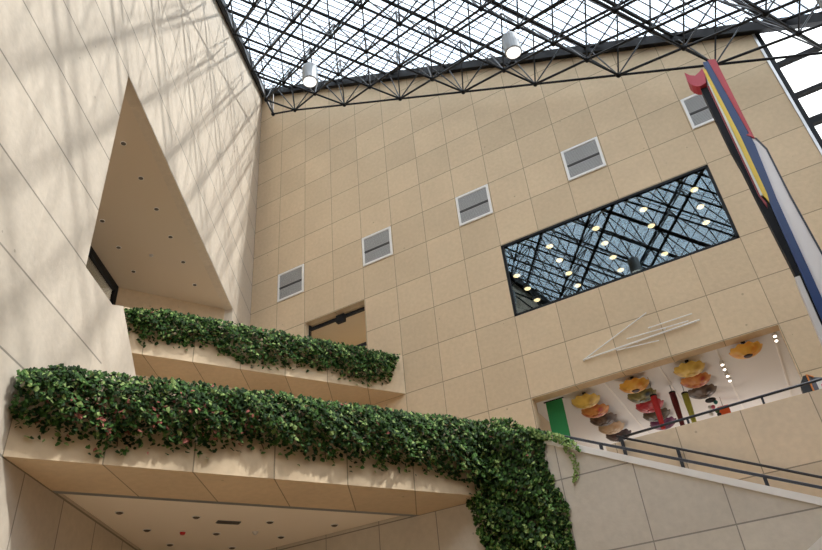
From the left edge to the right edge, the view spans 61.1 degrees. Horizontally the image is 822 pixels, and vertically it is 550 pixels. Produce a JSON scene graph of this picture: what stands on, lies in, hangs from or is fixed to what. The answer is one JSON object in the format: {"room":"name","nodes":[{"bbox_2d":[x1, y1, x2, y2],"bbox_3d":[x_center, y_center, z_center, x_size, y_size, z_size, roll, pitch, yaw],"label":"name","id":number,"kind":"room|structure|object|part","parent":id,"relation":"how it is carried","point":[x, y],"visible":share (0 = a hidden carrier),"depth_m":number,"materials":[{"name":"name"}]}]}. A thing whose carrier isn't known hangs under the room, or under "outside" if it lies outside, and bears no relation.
{"room":"museum","nodes":[
{"label":"museum","id":0,"kind":"room"},
{"bbox_2d":[0,0,262,549],"bbox_3d":[-5.913,-5.012,12.247,0.250,26.310,27.000,-5,-35,-2],"label":"wall","id":1,"kind":"structure","parent":0,"point":[68,67],"depth_m":11.78,"materials":[{"name":"beige stone"}]},
{"bbox_2d":[215,0,265,94],"bbox_3d":[-6.226,-10.159,16.267,0.200,12.939,25.750,-5,-35,-2],"label":"beam","id":2,"kind":"structure","parent":1,"relation":"attached to","point":[223,2],"depth_m":25.69,"materials":[{"name":"black metal"}]},
{"bbox_2d":[217,0,821,115],"bbox_3d":[-0.569,-8.217,18.169,27.075,14.992,23.626,15,-39,-27],"label":"frame","id":3,"kind":"object","parent":2,"relation":"on","point":[757,12],"visible":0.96,"depth_m":20.79,"materials":[{"name":"black metal"}]},
{"bbox_2d":[302,3,317,87],"bbox_3d":[-2.651,-6.121,18.260,0.390,3.371,0.390,-22,-38,22],"label":"pendant light","id":4,"kind":"object","parent":3,"relation":"hanging from","point":[309,69],"visible":1,"depth_m":17.34,"materials":[{"name":"white metal"}]},
{"bbox_2d":[500,1,521,58],"bbox_3d":[2.214,-5.925,16.313,0.390,2.423,0.390,-22,-38,22],"label":"pendant light","id":5,"kind":"object","parent":3,"relation":"hanging from","point":[511,44],"visible":1,"depth_m":15.66,"materials":[{"name":"white metal"}]},
{"bbox_2d":[225,0,821,88],"bbox_3d":[-0.707,-12.325,14.576,25.010,12.609,21.977,-22,-38,22],"label":"skylight","id":6,"kind":"object","parent":3,"relation":"on","point":[562,13],"visible":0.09,"depth_m":22.55,"materials":[{"name":"clear glass"}]},
{"bbox_2d":[816,0,821,8],"bbox_3d":[8.130,-5.634,13.758,0.390,1.452,0.390,-22,-38,22],"label":"pendant light","id":7,"kind":"object","parent":3,"relation":"hanging from","point":[819,2],"visible":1,"depth_m":13.60,"materials":[{"name":"white"}]},
{"bbox_2d":[2,375,488,514],"bbox_3d":[-2.055,2.859,11.042,7.612,1.200,1.190,13,-39,-25],"label":"balcony","id":8,"kind":"object","parent":1,"relation":"attached to","point":[248,476],"visible":0.44,"depth_m":10.18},
{"bbox_2d":[8,363,580,549],"bbox_3d":[-1.452,3.244,10.431,8.380,3.056,2.056,8,-37,-19],"label":"ivy","id":9,"kind":"object","parent":8,"relation":"hanging from","point":[397,420],"visible":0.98,"depth_m":10.76,"materials":[{"name":"green plant"}]},
{"bbox_2d":[86,95,223,308],"bbox_3d":[-8.528,-0.313,19.414,5.350,0.150,18.000,-5,-35,-2],"label":"ceiling","id":10,"kind":"structure","parent":0,"point":[128,203],"depth_m":18.37,"materials":[{"name":"paint"}]},
{"bbox_2d":[115,287,224,322],"bbox_3d":[-6.624,6.259,17.221,3.247,13.623,0.200,15,-39,-27],"label":"wall","id":11,"kind":"structure","parent":0,"point":[129,298],"depth_m":20.71,"materials":[{"name":"stone"}]},
{"bbox_2d":[64,494,397,549],"bbox_3d":[-3.278,3.687,11.210,6.807,0.120,5.466,-22,-38,22],"label":"ceiling","id":12,"kind":"structure","parent":0,"point":[165,519],"depth_m":11.99,"materials":[{"name":"white paint"}]},
{"bbox_2d":[115,511,123,514],"bbox_3d":[-4.595,3.752,10.978,0.143,0.030,0.143,-22,-38,22],"label":"recessed light","id":13,"kind":"object","parent":12,"relation":"in","point":[116,512],"visible":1,"depth_m":10.95,"materials":[{"name":"white paint"}]},
{"bbox_2d":[216,520,240,524],"bbox_3d":[-3.115,4.225,11.886,0.400,0.020,0.140,13,-39,-25],"label":"ceiling vent","id":14,"kind":"object","parent":12,"relation":"in","point":[218,521],"visible":1,"depth_m":11.87,"materials":[{"name":"black metal"}]},
{"bbox_2d":[136,375,346,410],"bbox_3d":[-5.995,3.579,19.246,8.859,0.200,4.049,15,-40,-27],"label":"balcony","id":15,"kind":"object","parent":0,"point":[146,377],"depth_m":17.95,"materials":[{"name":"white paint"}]},
{"bbox_2d":[312,306,366,347],"bbox_3d":[-0.945,3.775,23.351,3.336,3.603,4.880,-22,-38,22],"label":"wall","id":16,"kind":"structure","parent":0,"point":[352,331],"depth_m":23.24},
{"bbox_2d":[513,292,528,312],"bbox_3d":[7.179,1.401,21.373,7.240,3.177,7.880,-22,-38,22],"label":"wall","id":17,"kind":"structure","parent":0,"point":[520,306],"depth_m":22.47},
{"bbox_2d":[250,35,821,430],"bbox_3d":[2.188,-0.297,20.239,17.520,26.310,0.320,-22,-38,22],"label":"wall","id":18,"kind":"structure","parent":0,"point":[330,179],"depth_m":20.13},
{"bbox_2d":[123,307,405,404],"bbox_3d":[-4.651,2.119,18.043,9.550,1.200,1.080,13,-39,-25],"label":"balcony","id":19,"kind":"object","parent":18,"relation":"attached to","point":[162,360],"visible":0.38,"depth_m":17.87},
{"bbox_2d":[124,307,399,385],"bbox_3d":[-3.581,1.865,17.968,7.349,1.369,0.614,13,-39,-25],"label":"ivy","id":20,"kind":"object","parent":19,"relation":"hanging from","point":[143,321],"visible":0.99,"depth_m":17.79,"materials":[{"name":"green plant"}]},
{"bbox_2d":[277,264,303,301],"bbox_3d":[-4.129,0.277,23.915,1.108,1.140,0.034,-22,-38,22],"label":"air vent","id":21,"kind":"object","parent":18,"relation":"in","point":[290,282],"visible":1,"depth_m":23.90,"materials":[{"name":"grey metal"}]},
{"bbox_2d":[309,307,366,346],"bbox_3d":[-2.195,2.685,21.446,2.296,3.433,0.130,-22,-38,22],"label":"door","id":22,"kind":"structure","parent":18,"relation":"in","point":[341,318],"depth_m":22.23,"materials":[{"name":"black metal"}]},
{"bbox_2d":[362,226,392,266],"bbox_3d":[-1.105,-0.930,22.622,1.108,1.140,0.034,-22,-38,22],"label":"air vent","id":23,"kind":"object","parent":18,"relation":"in","point":[377,246],"visible":1,"depth_m":22.60,"materials":[{"name":"grey metal"}]},
{"bbox_2d":[455,184,492,226],"bbox_3d":[1.920,-2.137,21.328,1.108,1.140,0.034,-22,-38,22],"label":"air vent","id":24,"kind":"object","parent":18,"relation":"in","point":[473,205],"visible":1,"depth_m":21.32,"materials":[{"name":"grey metal"}]},
{"bbox_2d":[262,12,821,96],"bbox_3d":[4.276,-7.141,22.729,24.000,12.541,0.220,-22,-38,22],"label":"beam","id":25,"kind":"structure","parent":18,"relation":"attached to","point":[749,28],"depth_m":21.72,"materials":[{"name":"black metal"}]},
{"bbox_2d":[561,136,605,180],"bbox_3d":[4.944,-3.344,20.034,1.108,1.140,0.034,-22,-38,22],"label":"air vent","id":26,"kind":"object","parent":18,"relation":"in","point":[586,157],"visible":1,"depth_m":20.02,"materials":[{"name":"grey metal"}]},
{"bbox_2d":[583,313,699,360],"bbox_3d":[5.428,1.364,16.737,2.847,0.812,0.080,-22,-38,22],"label":"wall sculpture","id":27,"kind":"object","parent":18,"relation":"attached to","point":[695,321],"visible":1,"depth_m":16.57,"materials":[{"name":"white paint"}]},
{"bbox_3d":[4.954,1.497,16.947,1.759,0.713,0.028,-22,-38,22],"label":"rod","id":28,"kind":"part","parent":27,"relation":"part of","materials":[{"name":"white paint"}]},
{"bbox_3d":[5.381,1.672,16.549,1.002,0.102,0.026,-22,-38,22],"label":"rod","id":29,"kind":"part","parent":27,"relation":"part of","materials":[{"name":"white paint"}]},
{"bbox_3d":[5.819,1.301,16.484,1.461,0.064,0.028,-22,-38,22],"label":"rod","id":30,"kind":"part","parent":27,"relation":"part of","materials":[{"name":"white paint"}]},
{"bbox_3d":[6.102,1.082,16.429,1.040,0.034,0.028,-22,-38,22],"label":"rod","id":31,"kind":"part","parent":27,"relation":"part of","materials":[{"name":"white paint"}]},
{"bbox_2d":[680,94,713,129],"bbox_3d":[7.969,-4.551,18.740,1.108,1.140,0.034,-22,-38,22],"label":"air vent","id":32,"kind":"object","parent":18,"relation":"in","point":[696,109],"visible":0.53,"depth_m":18.82,"materials":[{"name":"grey metal"}]},
{"bbox_2d":[752,34,821,154],"bbox_3d":[12.921,-0.700,13.204,6.480,17.182,0.350,-22,-38,22],"label":"window","id":33,"kind":"structure","parent":18,"relation":"in","point":[809,123],"depth_m":17.62,"materials":[{"name":"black metal"}]},
{"bbox_2d":[267,426,821,549],"bbox_3d":[3.245,4.743,10.047,18.600,6.303,0.250,-22,-38,22],"label":"wall","id":34,"kind":"structure","parent":0,"point":[614,504],"depth_m":10.57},
{"bbox_2d":[53,491,416,516],"bbox_3d":[-2.135,3.721,11.264,7.812,0.050,0.120,13,-39,-25],"label":"trim","id":35,"kind":"structure","parent":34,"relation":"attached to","point":[57,492],"depth_m":10.87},
{"bbox_2d":[503,432,821,505],"bbox_3d":[4.399,3.023,10.353,6.050,3.188,0.330,-22,-38,22],"label":"trim","id":36,"kind":"structure","parent":34,"relation":"on","point":[784,493],"depth_m":10.28,"materials":[{"name":"white paint"}]},
{"bbox_2d":[525,428,821,488],"bbox_3d":[4.350,2.857,10.470,5.328,2.599,0.048,-22,-38,22],"label":"handrail","id":37,"kind":"object","parent":36,"relation":"on","point":[765,477],"visible":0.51,"depth_m":10.47,"materials":[{"name":"black metal"}]},
{"bbox_3d":[5.065,2.963,9.921,0.050,0.159,0.040,-22,-38,22],"label":"post","id":38,"kind":"part","parent":37,"relation":"part of","materials":[{"name":"black metal"}]},
{"bbox_2d":[538,413,552,438],"bbox_3d":[5.145,6.720,19.973,0.200,3.583,8.680,-22,-38,22],"label":"wall","id":39,"kind":"structure","parent":0,"point":[545,424],"depth_m":18.57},
{"bbox_2d":[501,165,739,316],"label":"window","id":40,"kind":"structure","parent":0,"point":[678,229],"depth_m":20.64,"materials":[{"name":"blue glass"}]},
{"bbox_2d":[512,271,520,277],"bbox_3d":[3.255,0.007,21.475,0.300,0.120,0.300,-22,-38,22],"label":"lamp","id":41,"kind":"object","parent":40,"relation":"attached to","point":[515,274],"visible":1,"depth_m":21.41,"materials":[{"name":"white metal"}]},
{"bbox_2d":[523,284,531,290],"bbox_3d":[3.698,0.416,22.129,0.300,0.120,0.300,-22,-38,22],"label":"lamp","id":42,"kind":"object","parent":40,"relation":"attached to","point":[526,287],"visible":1,"depth_m":22.06,"materials":[{"name":"white"}]},
{"bbox_2d":[532,295,540,301],"bbox_3d":[4.112,0.797,22.740,0.300,0.120,0.300,-22,-38,22],"label":"lamp","id":43,"kind":"object","parent":40,"relation":"attached to","point":[537,298],"visible":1,"depth_m":22.67,"materials":[{"name":"white"}]},
{"bbox_2d":[544,241,553,248],"bbox_3d":[4.042,-0.853,20.351,0.300,0.120,0.300,-22,-38,22],"label":"lamp","id":44,"kind":"object","parent":40,"relation":"attached to","point":[549,244],"visible":1,"depth_m":20.29,"materials":[{"name":"white"}]},
{"bbox_2d":[554,255,563,261],"bbox_3d":[4.465,-0.462,20.976,0.300,0.120,0.300,-22,-38,22],"label":"lamp","id":45,"kind":"object","parent":40,"relation":"attached to","point":[559,258],"visible":1,"depth_m":20.91,"materials":[{"name":"white"}]},
{"bbox_2d":[564,268,572,274],"bbox_3d":[4.888,-0.072,21.601,0.300,0.120,0.300,-22,-38,22],"label":"lamp","id":46,"kind":"object","parent":40,"relation":"attached to","point":[569,271],"visible":1,"depth_m":21.54,"materials":[{"name":"white"}]},
{"bbox_2d":[573,281,581,287],"bbox_3d":[5.311,0.319,22.227,0.300,0.120,0.300,-22,-38,22],"label":"lamp","id":47,"kind":"object","parent":40,"relation":"attached to","point":[577,284],"visible":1,"depth_m":22.16,"materials":[{"name":"white"}]},
{"bbox_2d":[590,223,600,230],"bbox_3d":[5.254,-1.343,19.823,0.300,0.120,0.300,-22,-38,22],"label":"lamp","id":48,"kind":"object","parent":40,"relation":"attached to","point":[595,226],"visible":1,"depth_m":19.76,"materials":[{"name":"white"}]},
{"bbox_2d":[599,238,608,245],"bbox_3d":[5.682,-0.948,20.455,0.300,0.120,0.300,-22,-38,22],"label":"lamp","id":49,"kind":"object","parent":40,"relation":"attached to","point":[604,241],"visible":1,"depth_m":20.39,"materials":[{"name":"white"}]},
{"bbox_2d":[608,252,616,258],"bbox_3d":[6.110,-0.553,21.088,0.300,0.120,0.300,-22,-38,22],"label":"lamp","id":50,"kind":"object","parent":40,"relation":"attached to","point":[613,255],"visible":1,"depth_m":21.02,"materials":[{"name":"white"}]},
{"bbox_2d":[615,265,624,271],"bbox_3d":[6.524,-0.172,21.698,0.300,0.120,0.300,-22,-38,22],"label":"lamp","id":51,"kind":"object","parent":40,"relation":"attached to","point":[620,268],"visible":1,"depth_m":21.63,"materials":[{"name":"white"}]},
{"bbox_2d":[637,204,647,211],"bbox_3d":[6.435,-1.828,19.299,0.300,0.120,0.300,-22,-38,22],"label":"lamp","id":52,"kind":"object","parent":40,"relation":"attached to","point":[643,207],"visible":1,"depth_m":19.23,"materials":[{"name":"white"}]},
{"bbox_2d":[645,220,655,227],"bbox_3d":[6.873,-1.423,19.946,0.300,0.120,0.300,-22,-38,22],"label":"lamp","id":53,"kind":"object","parent":40,"relation":"attached to","point":[650,224],"visible":1,"depth_m":19.88,"materials":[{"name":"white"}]},
{"bbox_2d":[659,249,668,255],"bbox_3d":[7.700,-0.661,21.167,0.300,0.120,0.300,-22,-38,22],"label":"lamp","id":54,"kind":"object","parent":40,"relation":"attached to","point":[663,252],"visible":1,"depth_m":21.10,"materials":[{"name":"white"}]},
{"bbox_2d":[688,184,698,191],"bbox_3d":[7.625,-2.316,18.771,0.300,0.120,0.300,-22,-38,22],"label":"lamp","id":55,"kind":"object","parent":40,"relation":"attached to","point":[694,187],"visible":1,"depth_m":18.70,"materials":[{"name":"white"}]},
{"bbox_2d":[694,201,704,208],"bbox_3d":[8.058,-1.916,19.410,0.300,0.120,0.300,-22,-38,22],"label":"lamp","id":56,"kind":"object","parent":40,"relation":"attached to","point":[699,205],"visible":1,"depth_m":19.34,"materials":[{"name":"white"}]},
{"bbox_2d":[700,217,710,224],"bbox_3d":[8.481,-1.526,20.036,0.300,0.120,0.300,-22,-38,22],"label":"lamp","id":57,"kind":"object","parent":40,"relation":"attached to","point":[706,220],"visible":1,"depth_m":19.97,"materials":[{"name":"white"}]},
{"bbox_2d":[536,331,801,450],"bbox_3d":[7.963,4.005,19.761,6.690,0.150,8.680,-22,-38,22],"label":"ceiling","id":58,"kind":"structure","parent":0,"point":[762,373],"depth_m":17.96,"materials":[{"name":"white paint"}]},
{"bbox_2d":[544,397,571,442],"bbox_3d":[3.719,4.342,16.768,0.530,2.916,0.036,-22,-38,22],"label":"banner","id":59,"kind":"object","parent":58,"relation":"hanging from","point":[558,422],"visible":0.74,"depth_m":17.31,"materials":[{"name":"green fabric"}]},
{"bbox_2d":[571,392,599,408],"bbox_3d":[4.382,3.132,17.483,0.745,0.388,0.716,-22,-38,22],"label":"parasol","id":60,"kind":"object","parent":58,"relation":"hanging from","point":[586,400],"visible":1,"depth_m":17.28,"materials":[{"name":"yellow fabric"}]},
{"bbox_2d":[581,403,608,417],"bbox_3d":[4.770,3.490,18.056,0.745,0.388,0.716,-22,-38,22],"label":"parasol","id":61,"kind":"object","parent":58,"relation":"hanging from","point":[596,411],"visible":0.92,"depth_m":17.85,"materials":[{"name":"orange fabric"}]},
{"bbox_2d":[590,412,616,426],"bbox_3d":[5.129,3.821,18.586,0.745,0.388,0.716,-22,-38,22],"label":"parasol","id":62,"kind":"object","parent":58,"relation":"hanging from","point":[607,419],"visible":0.9,"depth_m":18.39,"materials":[{"name":"brown fabric"}]},
{"bbox_2d":[598,421,624,434],"bbox_3d":[5.502,4.165,19.138,0.745,0.388,0.716,-22,-38,22],"label":"parasol","id":63,"kind":"object","parent":58,"relation":"hanging from","point":[615,427],"visible":0.91,"depth_m":18.94,"materials":[{"name":"beige fabric"}]},
{"bbox_2d":[606,429,630,441],"bbox_3d":[5.851,4.487,19.653,0.745,0.388,0.716,-22,-38,22],"label":"parasol","id":64,"kind":"object","parent":58,"relation":"hanging from","point":[612,437],"visible":0.51,"depth_m":19.45,"materials":[{"name":"brown fabric"}]},
{"bbox_2d":[604,382,648,434],"bbox_3d":[6.202,3.975,19.300,0.040,0.031,6.140,-22,-38,22],"label":"track","id":65,"kind":"object","parent":58,"relation":"attached to","point":[607,386],"visible":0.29,"depth_m":18.53,"materials":[{"name":"white metal"}]},
{"bbox_2d":[619,376,648,393],"bbox_3d":[5.429,2.661,16.959,0.745,0.388,0.716,-22,-38,22],"label":"parasol","id":66,"kind":"object","parent":58,"relation":"hanging from","point":[634,385],"visible":1,"depth_m":16.76,"materials":[{"name":"fabric"}]},
{"bbox_2d":[627,387,655,402],"bbox_3d":[5.793,2.996,17.496,0.745,0.388,0.716,-22,-38,22],"label":"parasol","id":67,"kind":"object","parent":58,"relation":"hanging from","point":[643,396],"visible":0.8,"depth_m":17.30,"materials":[{"name":"green fabric"}]},
{"bbox_2d":[636,398,663,412],"bbox_3d":[6.191,3.364,18.084,0.745,0.388,0.716,-22,-38,22],"label":"parasol","id":68,"kind":"object","parent":58,"relation":"hanging from","point":[647,407],"visible":0.73,"depth_m":17.91,"materials":[{"name":"red fabric"}]},
{"bbox_2d":[643,408,669,421],"bbox_3d":[6.565,3.708,18.636,0.745,0.388,0.716,-22,-38,22],"label":"parasol","id":69,"kind":"object","parent":58,"relation":"hanging from","point":[652,417],"visible":0.69,"depth_m":18.47,"materials":[{"name":"fabric"}]},
{"bbox_2d":[649,382,665,429],"bbox_3d":[5.885,3.067,16.777,0.170,1.351,0.166,-22,-38,22],"label":"hanging windsock","id":70,"kind":"object","parent":58,"relation":"hanging from","point":[654,399],"visible":1,"depth_m":16.64,"materials":[{"name":"red fabric"}]},
{"bbox_2d":[650,416,675,429],"bbox_3d":[6.938,4.053,19.187,0.745,0.388,0.716,-22,-38,22],"label":"parasol","id":71,"kind":"object","parent":58,"relation":"hanging from","point":[671,418],"visible":0.63,"depth_m":19.01,"materials":[{"name":"purple fabric"}]},
{"bbox_2d":[658,366,687,411],"bbox_3d":[7.367,3.510,18.801,0.040,0.031,6.140,-22,-38,22],"label":"track","id":72,"kind":"object","parent":58,"relation":"attached to","point":[659,367],"visible":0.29,"depth_m":17.69,"materials":[{"name":"white metal"}]},
{"bbox_2d":[669,387,684,425],"bbox_3d":[6.600,3.279,17.303,0.170,1.221,0.166,-22,-38,22],"label":"hanging windsock","id":73,"kind":"object","parent":58,"relation":"hanging from","point":[674,400],"visible":0.91,"depth_m":17.27,"materials":[{"name":"red fabric"}]},
{"bbox_2d":[681,386,696,422],"bbox_3d":[6.848,3.208,17.193,0.170,1.271,0.166,-22,-38,22],"label":"hanging windsock","id":74,"kind":"object","parent":58,"relation":"hanging from","point":[687,401],"visible":0.88,"depth_m":17.15,"materials":[{"name":"fabric"}]},
{"bbox_2d":[674,360,704,377],"bbox_3d":[6.567,2.194,16.453,0.745,0.388,0.716,-22,-38,22],"label":"parasol","id":75,"kind":"object","parent":58,"relation":"hanging from","point":[691,368],"visible":1,"depth_m":16.25,"materials":[{"name":"yellow fabric"}]},
{"bbox_2d":[680,372,710,387],"bbox_3d":[6.946,2.543,17.012,0.745,0.388,0.716,-22,-38,22],"label":"parasol","id":76,"kind":"object","parent":58,"relation":"hanging from","point":[699,380],"visible":0.91,"depth_m":16.82,"materials":[{"name":"orange fabric"}]},
{"bbox_2d":[688,384,716,398],"bbox_3d":[7.354,2.920,17.615,0.745,0.388,0.716,-22,-38,22],"label":"parasol","id":77,"kind":"object","parent":58,"relation":"hanging from","point":[705,391],"visible":0.96,"depth_m":17.42,"materials":[{"name":"brown fabric"}]},
{"bbox_2d":[705,397,721,415],"bbox_3d":[7.789,3.511,17.860,0.308,1.166,0.306,-22,-38,22],"label":"mobile","id":78,"kind":"object","parent":58,"relation":"hanging from","point":[710,399],"visible":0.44,"depth_m":17.94},
{"bbox_2d":[717,397,730,414],"bbox_3d":[8.269,3.610,18.352,0.280,0.851,0.030,-22,-38,22],"label":"sign","id":79,"kind":"object","parent":58,"relation":"hanging from","point":[726,410],"visible":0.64,"depth_m":18.35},
{"bbox_3d":[8.280,3.713,18.281,0.280,0.600,0.030,-22,-38,22],"label":"panel","id":80,"kind":"part","parent":79,"relation":"part of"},
{"bbox_2d":[715,349,743,408],"bbox_3d":[8.515,3.052,18.310,0.040,0.031,6.140,-22,-38,22],"label":"track","id":81,"kind":"object","parent":58,"relation":"attached to","point":[716,349],"visible":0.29,"depth_m":18.12,"materials":[{"name":"white metal"}]},
{"bbox_2d":[729,341,762,358],"bbox_3d":[7.630,1.691,15.885,0.745,0.388,0.716,-22,-38,22],"label":"parasol","id":82,"kind":"object","parent":58,"relation":"hanging from","point":[745,350],"visible":1,"depth_m":15.69,"materials":[{"name":"orange fabric"}]},
{"bbox_2d":[775,342,791,396],"bbox_3d":[9.603,2.618,17.845,0.040,0.031,6.140,-22,-38,22],"label":"track","id":83,"kind":"object","parent":58,"relation":"attached to","point":[776,344],"visible":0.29,"depth_m":17.25,"materials":[{"name":"white metal"}]},
{"bbox_2d":[606,389,821,497],"bbox_3d":[7.418,4.636,10.491,7.650,6.283,0.220,-22,-38,22],"label":"wall","id":84,"kind":"structure","parent":0,"point":[786,433],"depth_m":12.30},
{"bbox_2d":[616,435,821,478],"bbox_3d":[5.978,3.288,12.081,4.405,2.248,0.114,-22,-38,22],"label":"handrail","id":85,"kind":"object","parent":84,"relation":"attached to","point":[622,438],"visible":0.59,"depth_m":12.54,"materials":[{"name":"black metal"}]},
{"bbox_3d":[4.070,3.303,13.318,0.060,0.420,0.040,-22,-38,22],"label":"post","id":86,"kind":"part","parent":85,"relation":"part of","materials":[{"name":"black metal"}]},
{"bbox_3d":[4.921,3.366,12.702,0.060,0.420,0.040,-22,-38,22],"label":"post","id":87,"kind":"part","parent":85,"relation":"part of","materials":[{"name":"black metal"}]},
{"bbox_2d":[618,377,821,441],"bbox_3d":[6.173,2.344,12.765,4.901,0.263,0.052,-22,-38,22],"label":"handrail","id":88,"kind":"object","parent":84,"relation":"on","point":[818,379],"visible":0.84,"depth_m":12.92,"materials":[{"name":"black metal"}]},
{"bbox_2d":[807,536,821,549],"bbox_3d":[5.852,2.623,6.405,3.950,5.200,0.300,-22,-38,22],"label":"wall","id":89,"kind":"structure","parent":0,"point":[817,545],"depth_m":7.21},
{"bbox_3d":[-1.267,2.116,-0.218,65.000,0.300,59.000,-22,-38,22],"label":"floor","id":90,"kind":"structure","parent":0,"visible":0},
{"bbox_2d":[685,59,821,345],"bbox_3d":[5.475,0.900,8.892,0.850,10.910,0.600,-22,-38,22],"label":"sculpture","id":91,"kind":"object","parent":90,"relation":"on","point":[801,251],"visible":1,"depth_m":10.24,"materials":[{"name":"blue metal"}]},
{"bbox_3d":[0.532,3.596,11.680,17.700,0.050,10.304,-22,-38,22],"label":"floor","id":92,"kind":"structure","parent":0,"visible":0},
{"bbox_2d":[800,374,821,393],"bbox_3d":[7.827,2.700,13.049,0.460,1.751,0.388,-22,-38,22],"label":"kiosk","id":93,"kind":"object","parent":92,"relation":"on","point":[817,385],"visible":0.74,"depth_m":13.33,"materials":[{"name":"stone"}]},
{"bbox_3d":[7.915,2.678,13.029,0.280,1.750,0.350,-22,-38,22],"label":"panel","id":94,"kind":"part","parent":93,"relation":"part of","materials":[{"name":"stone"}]},
{"bbox_3d":[-8.197,2.417,10.286,6.867,12.300,12.393,-22,-38,22],"label":"wall","id":95,"kind":"structure","parent":0,"visible":0},
{"bbox_2d":[88,246,118,304],"bbox_3d":[-8.602,-1.722,16.165,0.100,1.223,9.050,-5,-35,-2],"label":"window","id":96,"kind":"structure","parent":95,"relation":"in","point":[93,256],"depth_m":19.44,"materials":[{"name":"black glass"}]}
]}

